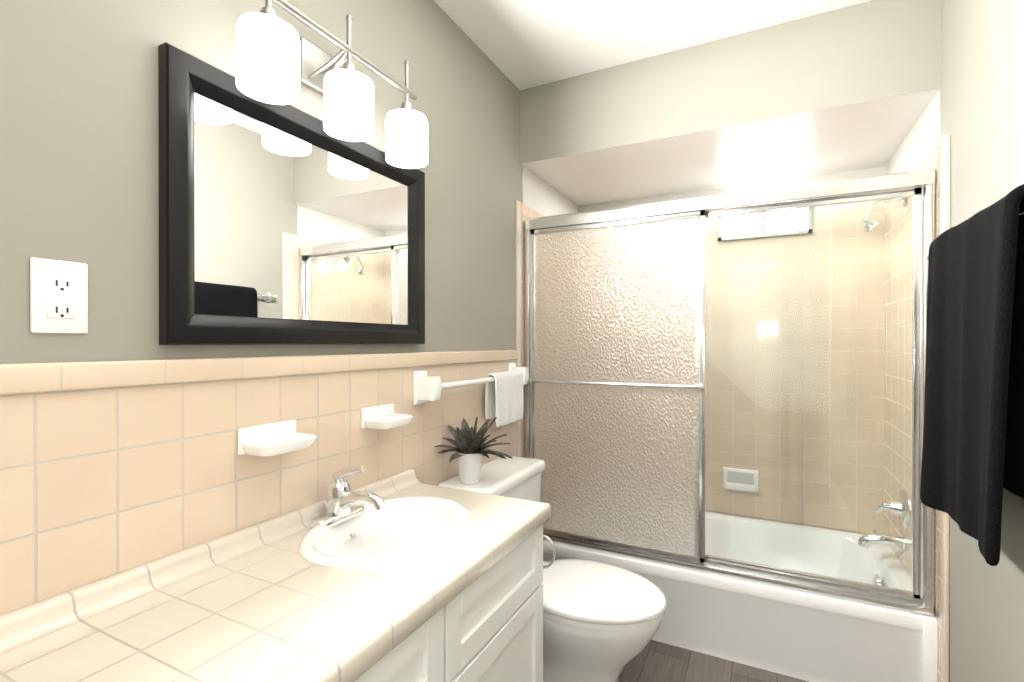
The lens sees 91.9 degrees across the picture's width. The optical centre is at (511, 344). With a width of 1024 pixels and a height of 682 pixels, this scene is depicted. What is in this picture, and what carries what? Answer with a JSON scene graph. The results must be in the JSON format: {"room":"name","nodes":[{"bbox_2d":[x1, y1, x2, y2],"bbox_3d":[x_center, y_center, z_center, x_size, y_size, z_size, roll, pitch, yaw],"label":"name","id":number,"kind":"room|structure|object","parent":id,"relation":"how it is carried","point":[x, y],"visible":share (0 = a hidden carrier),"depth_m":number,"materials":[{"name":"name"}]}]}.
{"room":"bathroom","nodes":[
{"label":"bathroom","id":0,"kind":"room"},
{"bbox_2d":[0,0,521,363],"bbox_3d":[-0.482,0.050,1.374,0.100,2.440,3.900,0,0,27],"label":"wall","id":1,"kind":"structure","parent":0,"point":[79,139],"depth_m":0.91,"materials":[{"name":"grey paint"}]},
{"bbox_2d":[30,257,87,333],"bbox_3d":[-0.717,-0.075,0.786,0.011,0.116,0.072,0,0,27],"label":"outlet","id":2,"kind":"object","parent":1,"relation":"attached to","point":[58,296],"visible":1,"depth_m":0.78,"materials":[{"name":"white plastic"}]},
{"bbox_2d":[0,200,544,615],"bbox_3d":[-0.432,0.310,1.345,0.018,1.920,3.692,0,0,27],"label":"wall tiles","id":3,"kind":"structure","parent":1,"relation":"attached to","point":[109,468],"depth_m":0.95,"materials":[{"name":"beige tile"}]},
{"bbox_2d":[238,420,316,455],"bbox_3d":[-0.509,0.207,1.091,0.093,0.056,0.144,0,0,27],"label":"soap dish","id":4,"kind":"object","parent":3,"relation":"attached to","point":[273,439],"visible":0.98,"depth_m":1.08,"materials":[{"name":"white ceramic"}]},
{"bbox_2d":[361,404,413,428],"bbox_3d":[-0.348,0.206,1.408,0.093,0.056,0.132,0,0,27],"label":"soap dish","id":5,"kind":"object","parent":3,"relation":"attached to","point":[381,417],"visible":1,"depth_m":1.39,"materials":[{"name":"white ceramic"}]},
{"bbox_2d":[413,363,528,426],"bbox_3d":[-0.117,0.205,1.879,0.080,0.240,0.724,0,0,27],"label":"towel bar","id":6,"kind":"object","parent":3,"relation":"attached to","point":[504,398],"visible":1,"depth_m":1.94,"materials":[{"name":"white ceramic"}]},
{"bbox_2d":[485,370,522,426],"bbox_3d":[-0.028,0.220,2.033,0.062,0.217,0.246,0,0,27],"label":"hand towel","id":7,"kind":"object","parent":6,"relation":"hanging from","point":[504,392],"depth_m":1.98,"materials":[{"name":"white fabric"}]},
{"bbox_2d":[158,42,424,344],"bbox_3d":[-0.468,-0.277,1.259,0.028,0.555,0.778,0,0,27],"label":"mirror","id":8,"kind":"object","parent":1,"relation":"attached to","point":[289,224],"visible":0.92,"depth_m":1.12,"materials":[{"name":"black mirror"}]},
{"bbox_2d":[236,0,427,168],"bbox_3d":[-0.416,-0.650,1.200,0.172,0.281,0.549,0,0,27],"label":"sconce","id":9,"kind":"object","parent":1,"relation":"attached to","point":[278,61],"visible":1,"depth_m":1.14,"materials":[{"name":"white glass"}]},
{"bbox_2d":[522,166,577,216],"bbox_3d":[0.224,-0.743,2.654,0.004,0.180,0.775,0,0,27],"label":"wall","id":10,"kind":"structure","parent":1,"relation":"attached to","point":[542,197],"depth_m":2.51,"materials":[{"name":"beige paint"}]},
{"bbox_2d":[434,0,871,89],"bbox_3d":[0.240,-1.219,1.005,1.720,0.100,3.900,0,0,27],"label":"ceiling","id":11,"kind":"structure","parent":0,"point":[523,44],"depth_m":1.82,"materials":[{"name":"paint"}]},
{"bbox_2d":[619,640,808,681],"bbox_3d":[0.240,1.296,1.012,1.720,0.150,3.900,0,0,27],"label":"floor","id":12,"kind":"structure","parent":0,"point":[654,661],"depth_m":1.85,"materials":[{"name":"brown wood"}]},
{"bbox_2d":[348,514,555,681],"bbox_3d":[-0.417,0.849,0.838,0.482,0.745,1.449,0,0,27],"label":"bathroom vanity","id":13,"kind":"object","parent":12,"relation":"on","point":[490,630],"depth_m":1.06,"materials":[{"name":"wood"}]},
{"bbox_2d":[0,478,550,681],"bbox_3d":[-0.427,0.454,0.821,0.482,0.045,1.419,0,0,27],"label":"countertop","id":14,"kind":"structure","parent":13,"relation":"on","point":[243,613],"depth_m":0.78,"materials":[{"name":"beige tile"}]},
{"bbox_2d":[304,466,391,525],"bbox_3d":[-0.376,0.362,1.192,0.175,0.138,0.156,0,0,27],"label":"faucet","id":15,"kind":"object","parent":14,"relation":"on","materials":[{"name":"silver metal"}]},
{"bbox_2d":[256,486,503,585],"bbox_3d":[-0.282,0.489,1.162,0.345,0.140,0.434,0,0,27],"label":"sink","id":16,"kind":"object","parent":14,"relation":"in","point":[422,522],"depth_m":1.17,"materials":[{"name":"white ceramic"}]},
{"bbox_2d":[437,456,666,681],"bbox_3d":[0.166,0.843,1.721,0.715,0.754,0.498,0,0,27],"label":"toilet","id":17,"kind":"object","parent":12,"relation":"on","point":[601,622],"visible":0.56,"depth_m":1.58,"materials":[{"name":"white ceramic"}]},
{"bbox_2d":[434,417,512,484],"bbox_3d":[-0.122,0.356,1.675,0.292,0.219,0.247,0,0,27],"label":"plant pot","id":18,"kind":"object","parent":17,"relation":"on","point":[470,453],"visible":1,"depth_m":1.64,"materials":[{"name":"white ceramic"}]},
{"bbox_2d":[524,168,936,681],"bbox_3d":[0.891,0.318,2.295,1.514,1.800,0.798,0,0,27],"label":"bathtub","id":19,"kind":"object","parent":12,"relation":"on","point":[724,408],"visible":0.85,"depth_m":1.90,"materials":[{"name":"glass"}]},
{"bbox_2d":[520,0,942,205],"bbox_3d":[0.895,-1.002,2.300,1.520,0.339,0.800,0,0,27],"label":"soffit","id":20,"kind":"structure","parent":0,"point":[854,87],"depth_m":1.96,"materials":[{"name":"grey paint"}]},
{"bbox_2d":[578,166,885,211],"bbox_3d":[1.098,0.047,2.704,1.520,2.440,0.100,0,0,27],"label":"wall","id":21,"kind":"structure","parent":0,"point":[779,183],"depth_m":2.59,"materials":[{"name":"paint"}]},
{"bbox_2d":[922,618,936,681],"bbox_3d":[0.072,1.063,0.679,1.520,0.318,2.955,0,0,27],"label":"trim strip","id":22,"kind":"structure","parent":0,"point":[929,654],"depth_m":1.61,"materials":[{"name":"beige tile"}]},
{"bbox_2d":[940,0,1023,681],"bbox_3d":[0.963,0.052,0.643,0.100,2.440,3.900,0,0,27],"label":"wall","id":23,"kind":"structure","parent":0,"point":[982,107],"depth_m":1.29,"materials":[{"name":"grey paint"}]},
{"bbox_2d":[886,91,939,173],"bbox_3d":[1.577,-0.741,1.970,0.004,0.180,0.775,0,0,27],"label":"wall","id":24,"kind":"structure","parent":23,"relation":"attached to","point":[919,144],"depth_m":1.82,"materials":[{"name":"white paint"}]},
{"bbox_2d":[916,135,950,681],"bbox_3d":[1.548,0.309,1.924,0.012,1.920,0.872,0,0,27],"label":"wall tiles","id":25,"kind":"structure","parent":23,"relation":"attached to","point":[937,159],"depth_m":1.57,"materials":[{"name":"beige tile"}]},
{"bbox_2d":[920,184,1023,565],"bbox_3d":[1.018,0.061,1.030,0.150,0.719,1.056,0,0,27],"label":"towel","id":26,"kind":"object","parent":23,"relation":"attached to","point":[972,466],"visible":1,"depth_m":1.05,"materials":[{"name":"black fabric"}]}
]}

